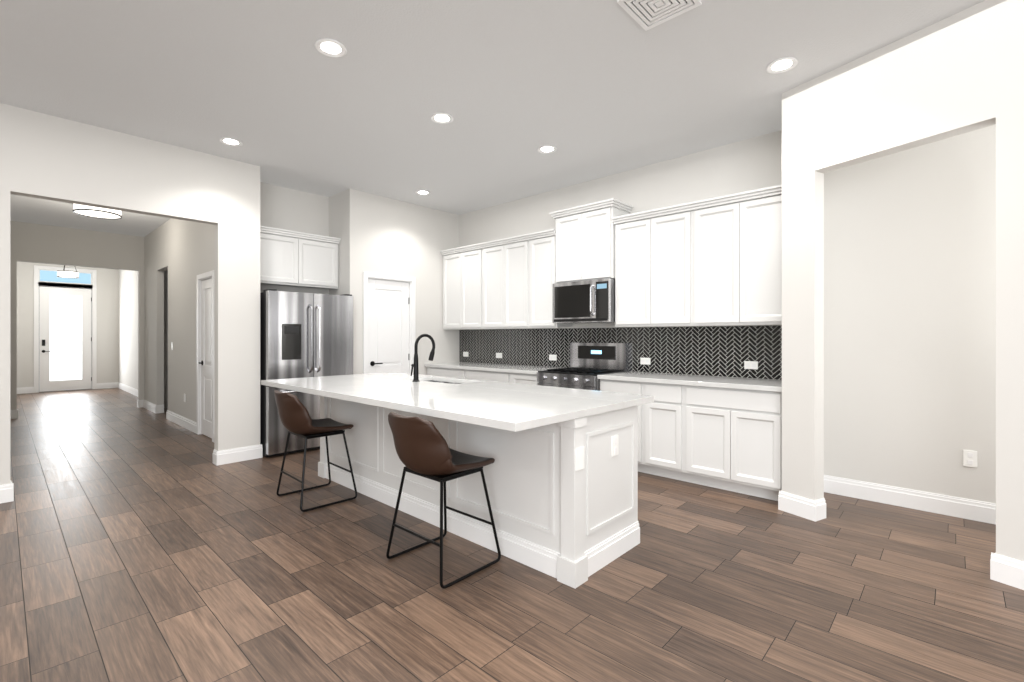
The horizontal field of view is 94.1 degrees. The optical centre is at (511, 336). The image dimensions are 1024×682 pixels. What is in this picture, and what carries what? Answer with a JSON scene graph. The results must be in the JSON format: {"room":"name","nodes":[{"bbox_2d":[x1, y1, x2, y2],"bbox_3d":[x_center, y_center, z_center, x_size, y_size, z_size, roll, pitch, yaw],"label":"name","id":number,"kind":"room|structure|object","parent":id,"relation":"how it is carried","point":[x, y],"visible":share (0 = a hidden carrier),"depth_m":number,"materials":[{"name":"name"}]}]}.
{"room":"kitchen","nodes":[
{"label":"kitchen","id":0,"kind":"room"},
{"bbox_2d":[0,0,984,236],"bbox_3d":[-3.975,-1.870,4.243,20.000,0.100,9.200,0,0,43],"label":"ceiling","id":1,"kind":"structure","parent":0,"point":[589,90],"depth_m":3.39,"materials":[{"name":"grey paint"}]},
{"bbox_2d":[57,265,78,277],"bbox_3d":[-9.571,-1.544,10.267,0.354,0.551,0.354,0,0,43],"label":"light","id":2,"kind":"object","parent":1,"relation":"hanging from","point":[63,273],"visible":0.83,"depth_m":10.15,"materials":[{"name":"white metal"}]},
{"bbox_2d":[73,204,121,218],"bbox_3d":[-5.708,-1.746,6.564,0.514,0.145,0.514,0,0,43],"label":"light","id":3,"kind":"object","parent":1,"relation":"attached to","point":[93,212],"visible":0.67,"depth_m":6.49,"materials":[{"name":"white glass"}]},
{"bbox_2d":[219,137,242,145],"bbox_3d":[-2.624,-1.815,4.447,0.183,0.010,0.183,0,0,-2],"label":"recessed light","id":4,"kind":"object","parent":1,"relation":"in","point":[228,141],"depth_m":4.44,"materials":[{"name":"white plastic"}]},
{"bbox_2d":[315,39,346,56],"bbox_3d":[-1.142,-1.815,3.001,0.183,0.010,0.183,0,0,-2],"label":"recessed light","id":5,"kind":"object","parent":1,"relation":"in","point":[330,47],"depth_m":3.00,"materials":[{"name":"white plastic"}]},
{"bbox_2d":[415,190,430,194],"bbox_3d":[-1.124,-1.815,6.016,0.183,0.010,0.183,0,0,-2],"label":"recessed light","id":6,"kind":"object","parent":1,"relation":"in","point":[421,192],"depth_m":6.02,"materials":[{"name":"white plastic"}]},
{"bbox_2d":[431,113,453,123],"bbox_3d":[-0.583,-1.815,3.970,0.183,0.010,0.182,0,0,-5],"label":"recessed light","id":7,"kind":"object","parent":1,"relation":"in","point":[441,118],"depth_m":3.97,"materials":[{"name":"white plastic"}]},
{"bbox_2d":[537,145,556,152],"bbox_3d":[0.342,-1.815,4.626,0.183,0.010,0.182,0,0,-5],"label":"recessed light","id":8,"kind":"object","parent":1,"relation":"in","point":[546,148],"depth_m":4.62,"materials":[{"name":"white plastic"}]},
{"bbox_2d":[617,0,701,30],"bbox_3d":[0.801,-1.812,2.587,0.330,0.016,0.330,0,0,43],"label":"ceiling vent","id":9,"kind":"object","parent":1,"relation":"in","point":[645,15],"visible":0.98,"depth_m":2.63,"materials":[{"name":"white metal"}]},
{"bbox_2d":[766,57,797,73],"bbox_3d":[1.809,-1.815,3.193,0.183,0.010,0.183,0,0,-2],"label":"recessed light","id":10,"kind":"object","parent":1,"relation":"in","point":[784,64],"depth_m":3.19,"materials":[{"name":"white plastic"}]},
{"bbox_2d":[0,103,995,503],"bbox_3d":[-3.972,-0.260,4.172,19.740,3.120,8.940,0,0,43],"label":"wall","id":11,"kind":"structure","parent":0,"point":[908,317],"depth_m":4.29,"materials":[{"name":"white paint"}]},
{"bbox_2d":[39,286,91,391],"bbox_3d":[-10.632,0.067,11.359,0.098,2.443,0.914,0,0,43],"label":"front door","id":12,"kind":"structure","parent":11,"relation":"in","point":[65,338],"depth_m":11.35,"materials":[{"name":"white glass"}]},
{"bbox_2d":[39,269,91,284],"bbox_3d":[-10.656,-1.410,11.379,0.035,0.296,0.940,0,0,43],"label":"transom","id":13,"kind":"object","parent":11,"relation":"attached to","point":[52,277],"visible":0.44,"depth_m":11.32,"materials":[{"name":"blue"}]},
{"bbox_2d":[34,265,96,392],"bbox_3d":[-10.652,-0.165,11.374,0.128,2.930,1.090,0,0,43],"label":"trim","id":14,"kind":"structure","parent":11,"relation":"attached to","point":[36,268],"depth_m":11.37,"materials":[{"name":"white wood"}]},
{"bbox_2d":[198,278,211,437],"bbox_3d":[-3.913,0.277,6.105,0.584,2.023,0.088,0,0,43],"label":"hall door","id":15,"kind":"structure","parent":11,"relation":"in","point":[206,357],"depth_m":6.16,"materials":[{"name":"white wood"}]},
{"bbox_2d":[197,270,213,441],"bbox_3d":[-3.887,0.244,6.136,0.734,2.112,0.128,0,0,43],"label":"trim","id":16,"kind":"structure","parent":11,"relation":"attached to","point":[206,275],"depth_m":6.30,"materials":[{"name":"white wood"}]},
{"bbox_2d":[260,226,340,288],"bbox_3d":[-2.627,-0.919,5.741,0.330,0.632,1.022,0,0,43],"label":"upper cabinet","id":17,"kind":"object","parent":11,"relation":"attached to","point":[296,259],"visible":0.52,"depth_m":5.66,"materials":[{"name":"white wood"}]},
{"bbox_2d":[368,279,408,372],"bbox_3d":[-1.618,0.277,6.287,0.088,2.023,0.634,0,0,43],"label":"pantry door","id":18,"kind":"structure","parent":11,"relation":"in","point":[388,326],"depth_m":6.29,"materials":[{"name":"white wood"}]},
{"bbox_2d":[363,272,414,373],"bbox_3d":[-1.641,0.244,6.306,0.128,2.112,0.784,0,0,43],"label":"trim","id":19,"kind":"structure","parent":11,"relation":"attached to","point":[366,277],"depth_m":6.27,"materials":[{"name":"white wood"}]},
{"bbox_2d":[441,249,459,328],"bbox_3d":[-0.748,-0.651,6.888,0.415,1.082,0.328,0,0,43],"label":"upper cabinet","id":20,"kind":"object","parent":11,"relation":"attached to","point":[451,261],"depth_m":6.79,"materials":[{"name":"white wood"}]},
{"bbox_2d":[463,352,468,356],"bbox_3d":[-0.685,0.265,7.046,0.115,0.072,0.008,0,0,43],"label":"electrical outlet","id":21,"kind":"object","parent":11,"relation":"attached to","point":[465,354],"depth_m":7.04,"materials":[{"name":"white plastic"}]},
{"bbox_2d":[460,245,479,328],"bbox_3d":[-0.444,-0.651,6.605,0.416,1.082,0.328,0,0,43],"label":"upper cabinet","id":22,"kind":"object","parent":11,"relation":"attached to","point":[469,258],"depth_m":6.51,"materials":[{"name":"white wood"}]},
{"bbox_2d":[480,241,503,328],"bbox_3d":[-0.141,-0.651,6.323,0.412,1.082,0.328,0,0,43],"label":"upper cabinet","id":23,"kind":"object","parent":11,"relation":"attached to","point":[491,256],"depth_m":6.22,"materials":[{"name":"white wood"}]},
{"bbox_2d":[496,353,501,357],"bbox_3d":[-0.180,0.265,6.576,0.115,0.072,0.008,0,0,43],"label":"electrical outlet","id":24,"kind":"object","parent":11,"relation":"attached to","point":[498,355],"depth_m":6.57,"materials":[{"name":"white plastic"}]},
{"bbox_2d":[0,382,1023,589],"bbox_3d":[-4.119,1.230,4.308,19.100,0.140,8.700,0,0,43],"label":"baseboard","id":25,"kind":"structure","parent":11,"relation":"attached to","point":[976,510],"depth_m":3.59,"materials":[{"name":"white wood"}]},
{"bbox_2d":[504,237,527,328],"bbox_3d":[0.161,-0.651,6.042,0.413,1.082,0.328,0,0,43],"label":"upper cabinet","id":26,"kind":"object","parent":11,"relation":"attached to","point":[506,283],"depth_m":5.93,"materials":[{"name":"white wood"}]},
{"bbox_2d":[528,233,572,327],"bbox_3d":[0.466,-0.651,5.758,0.420,1.082,0.328,0,0,43],"label":"upper cabinet","id":27,"kind":"object","parent":11,"relation":"attached to","point":[542,247],"depth_m":5.65,"materials":[{"name":"white wood"}]},
{"bbox_2d":[549,355,556,360],"bbox_3d":[0.509,0.265,5.936,0.115,0.072,0.008,0,0,43],"label":"electrical outlet","id":28,"kind":"object","parent":11,"relation":"attached to","point":[551,357],"depth_m":5.93,"materials":[{"name":"white plastic"}]},
{"bbox_2d":[549,198,632,282],"bbox_3d":[0.872,-1.014,5.328,0.842,0.812,0.405,0,0,43],"label":"upper cabinet","id":29,"kind":"object","parent":11,"relation":"attached to","point":[585,242],"visible":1,"depth_m":5.18,"materials":[{"name":"white wood"}]},
{"bbox_2d":[553,278,614,323],"bbox_3d":[0.853,-0.376,5.308,0.744,0.448,0.456,0,0,43],"label":"microwave","id":30,"kind":"object","parent":29,"relation":"attached to","point":[586,301],"visible":0.96,"depth_m":5.13,"materials":[{"name":"silver metal"}]},
{"bbox_2d":[459,325,781,379],"bbox_3d":[0.858,0.144,5.619,4.497,0.482,0.002,0,0,43],"label":"tile backsplash","id":31,"kind":"structure","parent":11,"relation":"attached to","point":[724,351],"depth_m":4.99,"materials":[{"name":"black tile"}]},
{"bbox_2d":[613,213,659,326],"bbox_3d":[1.328,-0.651,4.957,0.412,1.082,0.328,0,0,43],"label":"upper cabinet","id":32,"kind":"object","parent":11,"relation":"attached to","point":[631,233],"depth_m":4.85,"materials":[{"name":"white wood"}]},
{"bbox_2d":[640,358,650,364],"bbox_3d":[1.424,0.265,5.085,0.115,0.072,0.008,0,0,43],"label":"electrical outlet","id":33,"kind":"object","parent":11,"relation":"attached to","point":[647,361],"depth_m":5.08,"materials":[{"name":"white plastic"}]},
{"bbox_2d":[648,205,687,325],"bbox_3d":[1.630,-0.651,4.676,0.413,1.082,0.328,0,0,43],"label":"upper cabinet","id":34,"kind":"object","parent":11,"relation":"attached to","point":[668,230],"depth_m":4.59,"materials":[{"name":"white wood"}]},
{"bbox_2d":[688,197,735,324],"bbox_3d":[1.933,-0.651,4.394,0.414,1.082,0.328,0,0,43],"label":"upper cabinet","id":35,"kind":"object","parent":11,"relation":"attached to","point":[712,261],"depth_m":4.30,"materials":[{"name":"white wood"}]},
{"bbox_2d":[744,361,757,368],"bbox_3d":[2.193,0.265,4.370,0.115,0.072,0.008,0,0,43],"label":"electrical outlet","id":36,"kind":"object","parent":11,"relation":"attached to","point":[747,364],"depth_m":4.37,"materials":[{"name":"white plastic"}]},
{"bbox_2d":[736,189,781,324],"bbox_3d":[2.235,-0.651,4.113,0.413,1.082,0.328,0,0,43],"label":"upper cabinet","id":37,"kind":"object","parent":11,"relation":"attached to","point":[758,215],"depth_m":4.04,"materials":[{"name":"white wood"}]},
{"bbox_2d":[963,450,976,467],"bbox_3d":[3.256,0.870,3.384,0.072,0.115,0.008,0,0,43],"label":"electrical outlet","id":38,"kind":"object","parent":11,"relation":"attached to","point":[969,458],"depth_m":3.38,"materials":[{"name":"white plastic"}]},
{"bbox_2d":[0,388,1023,681],"bbox_3d":[-3.975,1.350,4.243,20.000,0.100,9.200,0,0,43],"label":"floor","id":39,"kind":"structure","parent":0,"point":[140,544],"depth_m":2.46,"materials":[{"name":"brown wood"}]},
{"bbox_2d":[260,289,352,456],"bbox_3d":[-2.464,0.399,5.589,0.749,1.803,0.970,0,0,43],"label":"refrigerator","id":40,"kind":"object","parent":39,"relation":"on","point":[303,335],"visible":0.67,"depth_m":5.26,"materials":[{"name":"silver metal"}]},
{"bbox_2d":[274,390,356,511],"bbox_3d":[-1.594,0.859,3.807,0.520,0.880,0.535,0,0,43],"label":"seat","id":41,"kind":"object","parent":39,"relation":"on","point":[295,418],"visible":1,"depth_m":3.63,"materials":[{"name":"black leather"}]},
{"bbox_2d":[386,412,500,588],"bbox_3d":[-0.421,0.859,2.734,0.513,0.880,0.531,0,0,43],"label":"seat","id":42,"kind":"object","parent":39,"relation":"on","point":[422,448],"visible":1,"depth_m":2.55,"materials":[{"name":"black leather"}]},
{"bbox_2d":[425,366,464,378],"bbox_3d":[-0.696,0.863,6.642,0.826,0.874,0.618,0,0,43],"label":"base cabinet","id":43,"kind":"object","parent":39,"relation":"on","point":[431,370],"depth_m":6.42,"materials":[{"name":"white wood"}]},
{"bbox_2d":[318,396,648,588],"bbox_3d":[-0.488,0.863,3.715,2.913,0.874,0.744,0,0,43],"label":"kitchen island","id":44,"kind":"object","parent":39,"relation":"on","point":[561,475],"depth_m":2.82,"materials":[{"name":"white wood"}]},
{"bbox_2d":[261,374,624,431],"bbox_3d":[-0.774,0.405,3.492,3.030,0.039,0.940,0,0,43],"label":"island countertop","id":45,"kind":"structure","parent":44,"relation":"on","point":[507,409],"depth_m":2.91,"materials":[{"name":"white stone"}]},
{"bbox_2d":[411,334,434,381],"bbox_3d":[-0.773,0.182,4.141,0.092,0.408,0.232,0,0,43],"label":"faucet","id":46,"kind":"object","parent":45,"relation":"on","point":[416,371],"visible":1,"depth_m":4.06,"materials":[{"name":"black metal"}]},
{"bbox_2d":[437,380,472,383],"bbox_3d":[-0.617,0.540,4.220,0.774,0.254,0.364,0,0,43],"label":"sink","id":47,"kind":"object","parent":45,"relation":"in","point":[438,381],"depth_m":4.33,"materials":[{"name":"silver metal"}]},
{"bbox_2d":[465,370,508,382],"bbox_3d":[-0.104,0.863,6.092,0.790,0.874,0.618,0,0,43],"label":"base cabinet","id":48,"kind":"object","parent":39,"relation":"on","point":[488,375],"depth_m":5.86,"materials":[{"name":"white wood"}]},
{"bbox_2d":[425,362,557,373],"bbox_3d":[-0.247,0.405,6.206,2.078,0.039,0.644,0,0,43],"label":"countertop","id":49,"kind":"structure","parent":48,"relation":"on","point":[500,369],"depth_m":6.01,"materials":[{"name":"white stone"}]},
{"bbox_2d":[509,374,538,384],"bbox_3d":[0.354,0.863,5.665,0.462,0.874,0.618,0,0,43],"label":"base cabinet","id":50,"kind":"object","parent":39,"relation":"on","point":[520,374],"depth_m":5.46,"materials":[{"name":"white wood"}]},
{"bbox_2d":[537,343,628,390],"bbox_3d":[0.755,0.688,5.202,0.748,1.225,0.730,0,0,43],"label":"range","id":51,"kind":"object","parent":39,"relation":"on","point":[589,362],"visible":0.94,"depth_m":5.22,"materials":[{"name":"silver metal"}]},
{"bbox_2d":[600,380,640,471],"bbox_3d":[1.253,0.863,4.829,0.482,0.874,0.618,0,0,43],"label":"base cabinet","id":52,"kind":"object","parent":39,"relation":"on","point":[620,386],"depth_m":4.55,"materials":[{"name":"white wood"}]},
{"bbox_2d":[641,384,680,480],"bbox_3d":[1.572,0.863,4.532,0.390,0.874,0.618,0,0,43],"label":"base cabinet","id":53,"kind":"object","parent":39,"relation":"on","point":[660,418],"depth_m":4.33,"materials":[{"name":"white wood"}]},
{"bbox_2d":[681,384,781,500],"bbox_3d":[2.002,0.863,4.133,0.784,0.874,0.618,0,0,43],"label":"base cabinet","id":54,"kind":"object","parent":39,"relation":"on","point":[724,433],"depth_m":3.90,"materials":[{"name":"white wood"}]},
{"bbox_2d":[597,372,781,391],"bbox_3d":[1.674,0.405,4.420,1.656,0.039,0.644,0,0,43],"label":"countertop","id":55,"kind":"structure","parent":54,"relation":"on","point":[750,385],"depth_m":4.20,"materials":[{"name":"white stone"}]},
{"bbox_2d":[782,0,1023,561],"bbox_3d":[3.178,-0.260,1.580,0.120,3.120,4.600,0,0,-29],"label":"wall","id":56,"kind":"structure","parent":0,"point":[959,73],"depth_m":2.88,"materials":[{"name":"white paint"}]}
]}

